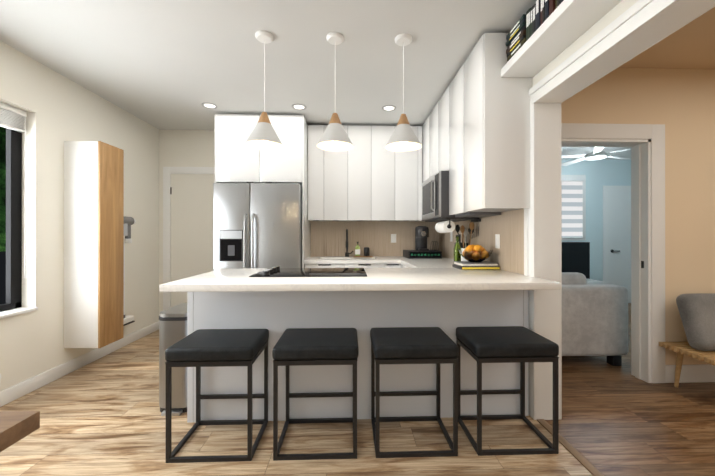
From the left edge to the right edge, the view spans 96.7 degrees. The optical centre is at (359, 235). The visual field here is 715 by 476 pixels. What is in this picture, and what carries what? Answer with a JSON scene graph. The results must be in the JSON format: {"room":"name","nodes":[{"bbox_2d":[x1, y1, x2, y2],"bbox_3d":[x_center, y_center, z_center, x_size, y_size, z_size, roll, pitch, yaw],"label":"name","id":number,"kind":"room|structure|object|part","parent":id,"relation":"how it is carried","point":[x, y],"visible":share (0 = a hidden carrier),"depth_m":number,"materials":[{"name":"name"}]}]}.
{"room":"kitchen","nodes":[
{"label":"kitchen","id":0,"kind":"room"},
{"bbox_2d":[0,41,159,390],"bbox_3d":[-2.559,-0.087,0.973,0.150,2.570,6.560,0,0,-2],"label":"wall","id":1,"kind":"structure","parent":0,"point":[60,108],"depth_m":2.66,"materials":[{"name":"white paint"}]},
{"bbox_2d":[0,128,21,311],"bbox_3d":[-2.627,-0.206,1.648,0.050,1.524,1.674,0,0,-2],"label":"window","id":2,"kind":"structure","parent":1,"relation":"in","point":[13,219],"depth_m":2.42,"materials":[{"name":"black"}]},
{"bbox_2d":[0,102,26,277],"bbox_3d":[-2.586,-0.319,1.650,0.063,1.294,1.654,0,0,-2],"label":"window blind","id":3,"kind":"object","parent":2,"relation":"attached to","point":[11,117],"visible":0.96,"depth_m":2.41,"materials":[{"name":"white plastic"}]},
{"bbox_2d":[0,307,37,318],"bbox_3d":[-2.558,0.567,1.649,0.147,0.022,1.672,0,0,-2],"label":"window sill","id":4,"kind":"structure","parent":1,"relation":"attached to","point":[12,312],"depth_m":2.36,"materials":[{"name":"white"}]},
{"bbox_2d":[0,321,158,406],"bbox_3d":[-2.466,1.145,0.884,0.030,0.105,6.440,0,0,-2],"label":"baseboard","id":5,"kind":"structure","parent":1,"relation":"attached to","point":[10,394],"depth_m":2.75,"materials":[{"name":"white wood"}]},
{"bbox_2d":[64,141,123,347],"bbox_3d":[-2.394,0.076,2.879,0.305,1.787,0.287,0,0,-2],"label":"upper cabinet","id":6,"kind":"object","parent":1,"relation":"attached to","point":[93,244],"visible":1,"depth_m":2.74,"materials":[{"name":"white laminate"}]},
{"bbox_2d":[123,216,135,325],"bbox_3d":[-2.503,0.367,3.366,0.118,1.143,0.260,0,0,-2],"label":"stick vacuum","id":7,"kind":"object","parent":1,"relation":"hanging from","point":[128,223],"visible":0.52,"depth_m":3.36,"materials":[{"name":"white plastic"}]},
{"bbox_2d":[160,130,314,311],"bbox_3d":[-0.763,-0.084,4.240,3.660,2.570,0.150,0,0,-2],"label":"wall","id":8,"kind":"structure","parent":0,"point":[178,148],"depth_m":4.11,"materials":[{"name":"white paint"}]},
{"bbox_2d":[163,167,214,310],"bbox_3d":[-2.069,0.156,4.113,0.920,2.090,0.016,0,0,-2],"label":"door frame","id":9,"kind":"structure","parent":8,"relation":"attached to","point":[167,171],"depth_m":4.09,"materials":[{"name":"white wood"}]},
{"bbox_2d":[170,174,213,306],"bbox_3d":[-2.073,0.199,4.113,0.742,1.989,0.013,0,0,-2],"label":"closet door","id":10,"kind":"structure","parent":8,"relation":"in","point":[191,225],"depth_m":4.11,"materials":[{"name":"white wood"}]},
{"bbox_2d":[215,114,258,182],"bbox_3d":[-1.354,-0.969,3.823,0.470,0.740,0.636,0,0,-2],"label":"upper cabinet","id":11,"kind":"object","parent":8,"relation":"attached to","point":[235,162],"depth_m":3.51,"materials":[{"name":"white wood"}]},
{"bbox_2d":[259,115,306,192],"bbox_3d":[-0.884,-0.969,3.839,0.470,0.740,0.636,0,0,-2],"label":"upper cabinet","id":12,"kind":"object","parent":8,"relation":"attached to","point":[288,164],"depth_m":3.52,"materials":[{"name":"white wood"}]},
{"bbox_2d":[307,125,326,220],"bbox_3d":[-0.536,-0.765,4.006,0.194,1.148,0.326,0,0,-2],"label":"upper cabinet","id":13,"kind":"object","parent":8,"relation":"attached to","point":[316,157],"depth_m":3.84,"materials":[{"name":"white wood"}]},
{"bbox_2d":[327,125,350,220],"bbox_3d":[-0.295,-0.765,4.014,0.289,1.148,0.326,0,0,-2],"label":"upper cabinet","id":14,"kind":"object","parent":8,"relation":"attached to","point":[338,162],"depth_m":3.85,"materials":[{"name":"white wood"}]},
{"bbox_2d":[351,125,370,220],"bbox_3d":[-0.008,-0.765,4.024,0.285,1.148,0.326,0,0,-2],"label":"upper cabinet","id":15,"kind":"object","parent":8,"relation":"attached to","point":[360,135],"depth_m":3.86,"materials":[{"name":"white wood"}]},
{"bbox_2d":[371,126,394,220],"bbox_3d":[0.279,-0.765,4.033,0.289,1.148,0.326,0,0,-2],"label":"upper cabinet","id":16,"kind":"object","parent":8,"relation":"attached to","point":[382,159],"depth_m":3.87,"materials":[{"name":"white wood"}]},
{"bbox_2d":[391,234,395,242],"bbox_3d":[0.446,0.034,4.190,0.070,0.115,0.007,0,0,-2],"label":"electrical outlet plate","id":17,"kind":"object","parent":8,"relation":"attached to","point":[393,236],"depth_m":4.19,"materials":[{"name":"white plastic"}]},
{"bbox_2d":[395,126,418,220],"bbox_3d":[0.589,-0.765,4.044,0.331,1.148,0.326,0,0,-2],"label":"upper cabinet","id":18,"kind":"object","parent":8,"relation":"attached to","point":[406,163],"depth_m":3.88,"materials":[{"name":"white wood"}]},
{"bbox_2d":[0,303,714,475],"bbox_3d":[1.369,1.228,1.694,8.050,0.060,8.100,0,0,-2],"label":"floor","id":19,"kind":"structure","parent":0,"point":[101,416],"depth_m":1.90,"materials":[{"name":"brown wood"}]},
{"bbox_2d":[0,411,39,451],"bbox_3d":[-1.517,0.821,-0.131,1.460,0.750,1.845,0,0,-2],"label":"dining table","id":20,"kind":"object","parent":19,"relation":"on","point":[16,426],"visible":1,"depth_m":0.77,"materials":[{"name":"brown wood"}]},
{"bbox_2d":[159,303,186,415],"bbox_3d":[-1.266,0.863,2.327,0.249,0.672,0.422,0,0,-2],"label":"trash can","id":21,"kind":"object","parent":19,"relation":"on","point":[172,325],"visible":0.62,"depth_m":2.15,"materials":[{"name":"silver metal"}]},
{"bbox_2d":[165,329,268,462],"bbox_3d":[-0.806,0.896,1.861,0.463,0.605,0.369,0,0,-2],"label":"stool","id":22,"kind":"object","parent":19,"relation":"on","point":[198,349],"visible":0.98,"depth_m":1.70,"materials":[{"name":"black metal"}]},
{"bbox_2d":[213,183,301,270],"bbox_3d":[-1.109,0.321,3.726,0.910,1.760,0.812,0,0,-2],"label":"fridge","id":23,"kind":"object","parent":19,"relation":"on","point":[257,225],"visible":0.54,"depth_m":3.38,"materials":[{"name":"grey metal"}]},
{"bbox_2d":[272,328,358,460],"bbox_3d":[-0.243,0.896,1.880,0.463,0.605,0.369,0,0,-2],"label":"stool","id":24,"kind":"object","parent":19,"relation":"on","point":[313,346],"visible":0.96,"depth_m":1.71,"materials":[{"name":"black metal"}]},
{"bbox_2d":[303,265,346,267],"bbox_3d":[-0.404,0.757,3.868,0.448,0.889,0.606,0,0,-2],"label":"base cabinet","id":25,"kind":"object","parent":19,"relation":"on","point":[304,266],"depth_m":3.57,"materials":[{"name":"white"}]},
{"bbox_2d":[187,289,530,422],"bbox_3d":[-0.001,0.755,2.363,2.231,0.889,0.569,0,0,-2],"label":"base cabinet","id":26,"kind":"object","parent":19,"relation":"on","point":[274,312],"depth_m":2.08,"materials":[{"name":"white wood"}]},
{"bbox_2d":[159,269,560,292],"bbox_3d":[0.012,0.289,2.224,2.252,0.040,0.889,0,0,-2],"label":"countertop","id":27,"kind":"structure","parent":26,"relation":"on","point":[221,280],"depth_m":1.87,"materials":[{"name":"white stone"}]},
{"bbox_2d":[249,266,366,276],"bbox_3d":[-0.344,0.251,2.333,0.770,0.035,0.510,0,0,-2],"label":"cooktop","id":28,"kind":"object","parent":27,"relation":"in","point":[276,271],"visible":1,"depth_m":2.23,"materials":[{"name":"black glass"}]},
{"bbox_2d":[452,261,499,269],"bbox_3d":[0.955,0.243,2.630,0.305,0.050,0.232,0,0,-2],"label":"books","id":29,"kind":"object","parent":27,"relation":"on","point":[468,265],"visible":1,"depth_m":2.53,"materials":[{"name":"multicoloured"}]},
{"bbox_2d":[458,244,492,261],"bbox_3d":[0.957,0.145,2.637,0.270,0.144,0.270,0,0,-2],"label":"fruit bowl","id":30,"kind":"object","parent":29,"relation":"on","point":[474,253],"visible":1,"depth_m":2.56,"materials":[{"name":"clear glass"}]},
{"bbox_2d":[403,261,457,268],"bbox_3d":[0.791,0.290,3.141,0.633,0.040,0.889,0,0,-2],"label":"countertop","id":31,"kind":"structure","parent":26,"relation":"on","point":[414,264],"depth_m":2.99,"materials":[{"name":"white stone"}]},
{"bbox_2d":[454,235,460,260],"bbox_3d":[0.852,0.131,2.778,0.062,0.275,0.062,0,0,-2],"label":"oil bottle","id":32,"kind":"object","parent":31,"relation":"on","point":[457,254],"visible":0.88,"depth_m":2.76,"materials":[{"name":"green glass"}]},
{"bbox_2d":[454,234,467,247],"bbox_3d":[1.027,0.127,3.219,0.100,0.285,0.130,0,0,-2],"label":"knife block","id":33,"kind":"object","parent":31,"relation":"on","point":[462,241],"visible":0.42,"depth_m":3.17,"materials":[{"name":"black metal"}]},
{"bbox_2d":[455,222,473,260],"bbox_3d":[1.002,0.070,2.999,0.169,0.398,0.124,0,0,-2],"label":"utensil crock","id":34,"kind":"object","parent":31,"relation":"on","point":[458,228],"visible":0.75,"depth_m":2.97,"materials":[{"name":"white plastic"}]},
{"bbox_2d":[347,265,386,268],"bbox_3d":[0.044,0.757,3.883,0.450,0.889,0.606,0,0,-2],"label":"base cabinet","id":35,"kind":"object","parent":19,"relation":"on","point":[348,266],"depth_m":3.58,"materials":[{"name":"white wood"}]},
{"bbox_2d":[303,250,453,264],"bbox_3d":[0.226,0.247,3.880,1.713,0.129,0.624,0,0,-2],"label":"countertop","id":36,"kind":"structure","parent":35,"relation":"on","point":[408,255],"depth_m":3.63,"materials":[{"name":"white stone"}]},
{"bbox_2d":[345,229,352,256],"bbox_3d":[-0.133,0.092,4.029,0.106,0.356,0.215,0,0,-2],"label":"faucet","id":37,"kind":"object","parent":36,"relation":"on","point":[347,253],"visible":1,"depth_m":3.97,"materials":[{"name":"black metal"}]},
{"bbox_2d":[353,242,372,256],"bbox_3d":[0.041,0.173,4.072,0.245,0.194,0.130,0,0,-2],"label":"soap caddy","id":38,"kind":"object","parent":36,"relation":"on","point":[366,251],"visible":1,"depth_m":4.04,"materials":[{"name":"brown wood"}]},
{"bbox_2d":[415,226,428,250],"bbox_3d":[0.769,0.029,3.919,0.170,0.303,0.245,0,0,-2],"label":"coffee machine","id":39,"kind":"object","parent":36,"relation":"on","point":[421,234],"visible":1,"depth_m":3.89,"materials":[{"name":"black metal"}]},
{"bbox_3d":[0.768,0.226,3.949,0.400,0.088,0.394,0,0,-2],"label":"capsule drawer","id":40,"kind":"part","parent":36,"relation":"part of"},
{"bbox_2d":[430,241,438,250],"bbox_3d":[0.917,0.124,3.911,0.050,0.113,0.205,0,0,-2],"label":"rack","id":41,"kind":"object","parent":36,"relation":"on","point":[433,245],"visible":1,"depth_m":3.91,"materials":[{"name":"black metal"}]},
{"bbox_2d":[387,265,398,268],"bbox_3d":[0.362,0.757,3.894,0.186,0.889,0.606,0,0,-2],"label":"base cabinet","id":42,"kind":"object","parent":19,"relation":"on","point":[388,266],"depth_m":3.59,"materials":[{"name":"white"}]},
{"bbox_2d":[399,261,402,268],"bbox_3d":[0.781,0.756,3.466,0.634,0.889,0.317,0,0,-2],"label":"base cabinet","id":43,"kind":"object","parent":19,"relation":"on","point":[400,262],"depth_m":3.52,"materials":[{"name":"white wood"}]},
{"bbox_2d":[403,265,410,268],"bbox_3d":[0.797,0.756,3.002,0.634,0.889,0.613,0,0,-2],"label":"base cabinet","id":44,"kind":"object","parent":19,"relation":"on","point":[404,266],"depth_m":3.10,"materials":[{"name":"white wood"}]},
{"bbox_2d":[370,327,458,457],"bbox_3d":[0.304,0.896,1.898,0.463,0.605,0.369,0,0,-2],"label":"stool","id":45,"kind":"object","parent":19,"relation":"on","point":[437,346],"visible":1,"depth_m":1.74,"materials":[{"name":"black metal"}]},
{"bbox_2d":[456,326,558,455],"bbox_3d":[0.863,0.896,1.917,0.463,0.605,0.369,0,0,-2],"label":"stool","id":46,"kind":"object","parent":19,"relation":"on","point":[522,345],"visible":1,"depth_m":1.76,"materials":[{"name":"black metal"}]},
{"bbox_2d":[537,419,603,475],"bbox_3d":[1.247,1.193,-0.070,0.048,0.007,4.284,0,0,-2],"label":"trim","id":47,"kind":"structure","parent":19,"relation":"on","point":[580,458],"depth_m":1.75,"materials":[{"name":"brown wood"}]},
{"bbox_2d":[562,272,627,365],"bbox_3d":[1.868,0.767,3.357,1.160,0.866,0.970,0,0,-2],"label":"sofa","id":48,"kind":"object","parent":19,"relation":"on","point":[594,319],"visible":0.33,"depth_m":2.88,"materials":[{"name":"fabric"}]},
{"bbox_2d":[587,279,604,283],"bbox_3d":[3.320,0.978,5.411,1.400,0.450,0.420,0,0,-2],"label":"media console","id":49,"kind":"object","parent":19,"relation":"on","point":[590,281],"visible":0.08,"depth_m":5.23,"materials":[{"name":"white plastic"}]},
{"bbox_2d":[562,242,589,278],"bbox_3d":[3.332,0.429,5.362,1.100,0.644,0.160,0,0,-2],"label":"screen","id":50,"kind":"object","parent":49,"relation":"on","point":[575,256],"visible":0.29,"depth_m":5.36,"materials":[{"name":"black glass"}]},
{"bbox_2d":[659,341,714,387],"bbox_3d":[3.076,1.030,2.385,1.290,0.342,0.438,0,0,-2],"label":"bench","id":51,"kind":"object","parent":19,"relation":"on","point":[681,348],"visible":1,"depth_m":2.48,"materials":[{"name":"brown wood"}]},
{"bbox_2d":[676,293,714,350],"bbox_3d":[2.710,0.653,2.431,0.440,0.413,0.227,0,0,-2],"label":"pillow","id":52,"kind":"object","parent":51,"relation":"on","point":[697,312],"visible":1,"depth_m":2.39,"materials":[{"name":"fabric"}]},
{"bbox_2d":[0,0,714,159],"bbox_3d":[1.369,-1.412,1.697,8.050,0.080,8.100,0,0,-2],"label":"ceiling","id":53,"kind":"structure","parent":0,"point":[167,64],"depth_m":2.37,"materials":[{"name":"white paint"}]},
{"bbox_2d":[202,102,217,108],"bbox_3d":[-1.577,-1.366,3.346,0.156,0.006,0.156,0,0,-2],"label":"recessed light","id":54,"kind":"object","parent":53,"relation":"in","point":[210,105],"visible":1,"depth_m":3.33,"materials":[{"name":"grey"}]},
{"bbox_2d":[245,30,282,150],"bbox_3d":[-0.654,-0.992,2.182,0.254,0.758,0.254,0,0,-2],"label":"pendant light","id":55,"kind":"object","parent":53,"relation":"hanging from","point":[263,135],"visible":1,"depth_m":2.15,"materials":[{"name":"white"}]},
{"bbox_3d":[-0.654,-0.644,2.181,0.059,0.062,0.060,0,0,-2],"label":"bulb","id":56,"kind":"part","parent":55,"relation":"part of","materials":[{"name":"white glass"}]},
{"bbox_2d":[292,104,306,109],"bbox_3d":[-0.643,-1.366,3.377,0.156,0.006,0.156,0,0,-2],"label":"recessed light","id":57,"kind":"object","parent":53,"relation":"in","point":[299,106],"visible":1,"depth_m":3.36,"materials":[{"name":"grey"}]},
{"bbox_2d":[317,32,353,150],"bbox_3d":[-0.170,-0.992,2.198,0.254,0.758,0.254,0,0,-2],"label":"pendant light","id":58,"kind":"object","parent":53,"relation":"hanging from","point":[334,137],"visible":1,"depth_m":2.16,"materials":[{"name":"white metal"}]},
{"bbox_3d":[-0.170,-0.644,2.197,0.059,0.062,0.060,0,0,-2],"label":"bulb","id":59,"kind":"part","parent":58,"relation":"part of","materials":[{"name":"white glass"}]},
{"bbox_2d":[382,105,395,110],"bbox_3d":[0.315,-1.366,3.409,0.156,0.006,0.156,0,0,-2],"label":"recessed light","id":60,"kind":"object","parent":53,"relation":"in","point":[389,108],"visible":1,"depth_m":3.41,"materials":[{"name":"white"}]},
{"bbox_2d":[385,33,421,151],"bbox_3d":[0.304,-0.992,2.214,0.254,0.758,0.254,0,0,-2],"label":"pendant light","id":61,"kind":"object","parent":53,"relation":"hanging from","point":[403,138],"visible":1,"depth_m":2.18,"materials":[{"name":"white"}]},
{"bbox_3d":[0.304,-0.644,2.213,0.059,0.062,0.060,0,0,-2],"label":"bulb","id":62,"kind":"part","parent":61,"relation":"part of","materials":[{"name":"white glass"}]},
{"bbox_2d":[562,147,630,165],"bbox_3d":[3.382,-1.239,4.607,1.352,0.258,1.300,0,0,-2],"label":"ceiling fan","id":63,"kind":"object","parent":53,"relation":"hanging from","point":[597,153],"visible":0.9,"depth_m":4.58,"materials":[{"name":"white plastic"}]},
{"bbox_2d":[532,0,714,419],"bbox_3d":[1.239,-0.087,1.691,0.155,2.570,8.100,0,0,-2],"label":"wall","id":64,"kind":"structure","parent":0,"point":[683,100],"depth_m":2.61,"materials":[{"name":"white paint"}]},
{"bbox_2d":[311,209,523,274],"bbox_3d":[0.253,0.039,3.139,1.716,0.462,2.114,0,0,-2],"label":"backsplash","id":65,"kind":"structure","parent":64,"relation":"attached to","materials":[{"name":"beige tile"}]},
{"bbox_2d":[471,219,480,238],"bbox_3d":[1.095,-0.076,3.017,0.020,0.212,0.220,0,0,-2],"label":"rail","id":66,"kind":"object","parent":65,"relation":"attached to","point":[476,220],"visible":0.67,"depth_m":2.98,"materials":[{"name":"black metal"}]},
{"bbox_2d":[419,119,426,220],"bbox_3d":[0.904,-0.762,3.726,0.371,1.155,0.371,0,0,-2],"label":"upper cabinet","id":67,"kind":"object","parent":64,"relation":"attached to","point":[422,129],"depth_m":3.86,"materials":[{"name":"white wood"}]},
{"bbox_2d":[427,107,434,178],"bbox_3d":[0.939,-0.965,3.367,0.324,0.750,0.350,0,0,-2],"label":"upper cabinet","id":68,"kind":"object","parent":64,"relation":"attached to","point":[431,118],"depth_m":3.44,"materials":[{"name":"white wood"}]},
{"bbox_2d":[435,89,446,173],"bbox_3d":[0.951,-0.965,3.017,0.324,0.750,0.350,0,0,-2],"label":"upper cabinet","id":69,"kind":"object","parent":64,"relation":"attached to","point":[441,107],"depth_m":3.06,"materials":[{"name":"white wood"}]},
{"bbox_2d":[422,171,480,221],"bbox_3d":[0.878,-0.369,3.188,0.430,0.430,0.673,0,0,-2],"label":"microwave","id":70,"kind":"object","parent":69,"relation":"attached to","point":[435,197],"visible":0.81,"depth_m":2.96,"materials":[{"name":"grey metal"}]},
{"bbox_2d":[435,219,454,232],"bbox_3d":[0.813,-0.091,3.037,0.110,0.123,0.301,0,0,-2],"label":"paper towel","id":71,"kind":"object","parent":70,"relation":"hanging from","point":[445,226],"visible":1,"depth_m":2.91,"materials":[{"name":"white paper"}]},
{"bbox_2d":[450,232,452,241],"bbox_3d":[1.077,0.011,3.737,0.007,0.116,0.070,0,0,-2],"label":"electrical outlet plate","id":72,"kind":"object","parent":64,"relation":"attached to","point":[451,233],"depth_m":3.72,"materials":[{"name":"white plastic"}]},
{"bbox_2d":[447,71,498,216],"bbox_3d":[0.963,-0.763,2.662,0.324,1.155,0.360,0,0,-2],"label":"upper cabinet","id":73,"kind":"object","parent":64,"relation":"attached to","point":[453,89],"depth_m":2.70,"materials":[{"name":"white wood"}]},
{"bbox_2d":[459,33,531,212],"bbox_3d":[0.975,-0.763,2.294,0.324,1.155,0.377,0,0,-2],"label":"upper cabinet","id":74,"kind":"object","parent":64,"relation":"attached to","point":[472,133],"depth_m":2.11,"materials":[{"name":"white wood"}]},
{"bbox_2d":[495,234,499,248],"bbox_3d":[1.116,0.044,2.577,0.007,0.116,0.070,0,0,-2],"label":"electrical outlet plate","id":75,"kind":"object","parent":64,"relation":"attached to","point":[497,240],"depth_m":2.57,"materials":[{"name":"white plastic"}]},
{"bbox_2d":[501,0,621,77],"bbox_3d":[1.112,-1.077,-0.052,0.213,0.053,4.319,0,0,-2],"label":"shelf","id":76,"kind":"object","parent":64,"relation":"attached to","point":[563,27],"visible":1,"depth_m":1.67,"materials":[{"name":"white wood"}]},
{"bbox_2d":[506,0,563,61],"bbox_3d":[1.070,-1.225,1.352,0.171,0.243,1.492,0,0,-2],"label":"books","id":77,"kind":"object","parent":76,"relation":"on","point":[529,23],"visible":0.38,"depth_m":1.84,"materials":[{"name":"multicoloured"}]},
{"bbox_2d":[562,175,585,239],"bbox_3d":[3.493,-0.502,5.634,1.080,1.170,0.069,0,0,-2],"label":"window blind","id":78,"kind":"object","parent":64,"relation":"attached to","point":[573,207],"visible":0.42,"depth_m":5.66,"materials":[{"name":"white fabric"}]},
{"bbox_2d":[603,186,630,301],"bbox_3d":[4.727,0.153,5.684,0.750,2.100,0.049,0,0,-2],"label":"bedroom door","id":79,"kind":"structure","parent":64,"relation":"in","point":[616,235],"depth_m":5.69,"materials":[{"name":"white wood"}]},
{"bbox_2d":[524,0,714,419],"bbox_3d":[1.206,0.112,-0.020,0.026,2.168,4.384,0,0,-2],"label":"door frame","id":80,"kind":"structure","parent":64,"relation":"attached to","point":[645,143],"depth_m":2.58,"materials":[{"name":"white paint"}]},
{"bbox_2d":[665,364,714,382],"bbox_3d":[3.850,1.128,2.643,2.725,0.143,0.014,0,0,-2],"label":"baseboard","id":81,"kind":"structure","parent":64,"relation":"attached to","point":[698,373],"depth_m":2.60,"materials":[{"name":"white"}]},
{"label":"outside","id":82,"kind":"structure","parent":0,"visible":0},
{"bbox_2d":[0,126,5,251],"bbox_3d":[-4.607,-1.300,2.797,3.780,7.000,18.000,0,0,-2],"label":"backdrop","id":83,"kind":"structure","parent":82,"point":[2,188],"depth_m":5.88,"materials":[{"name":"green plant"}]},
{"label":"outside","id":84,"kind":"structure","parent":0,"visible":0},
{"bbox_2d":[0,251,5,304],"bbox_3d":[-4.988,0.750,2.974,0.030,1.060,14.385,0,0,-2],"label":"fence","id":85,"kind":"object","parent":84,"point":[2,277],"depth_m":4.49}
]}

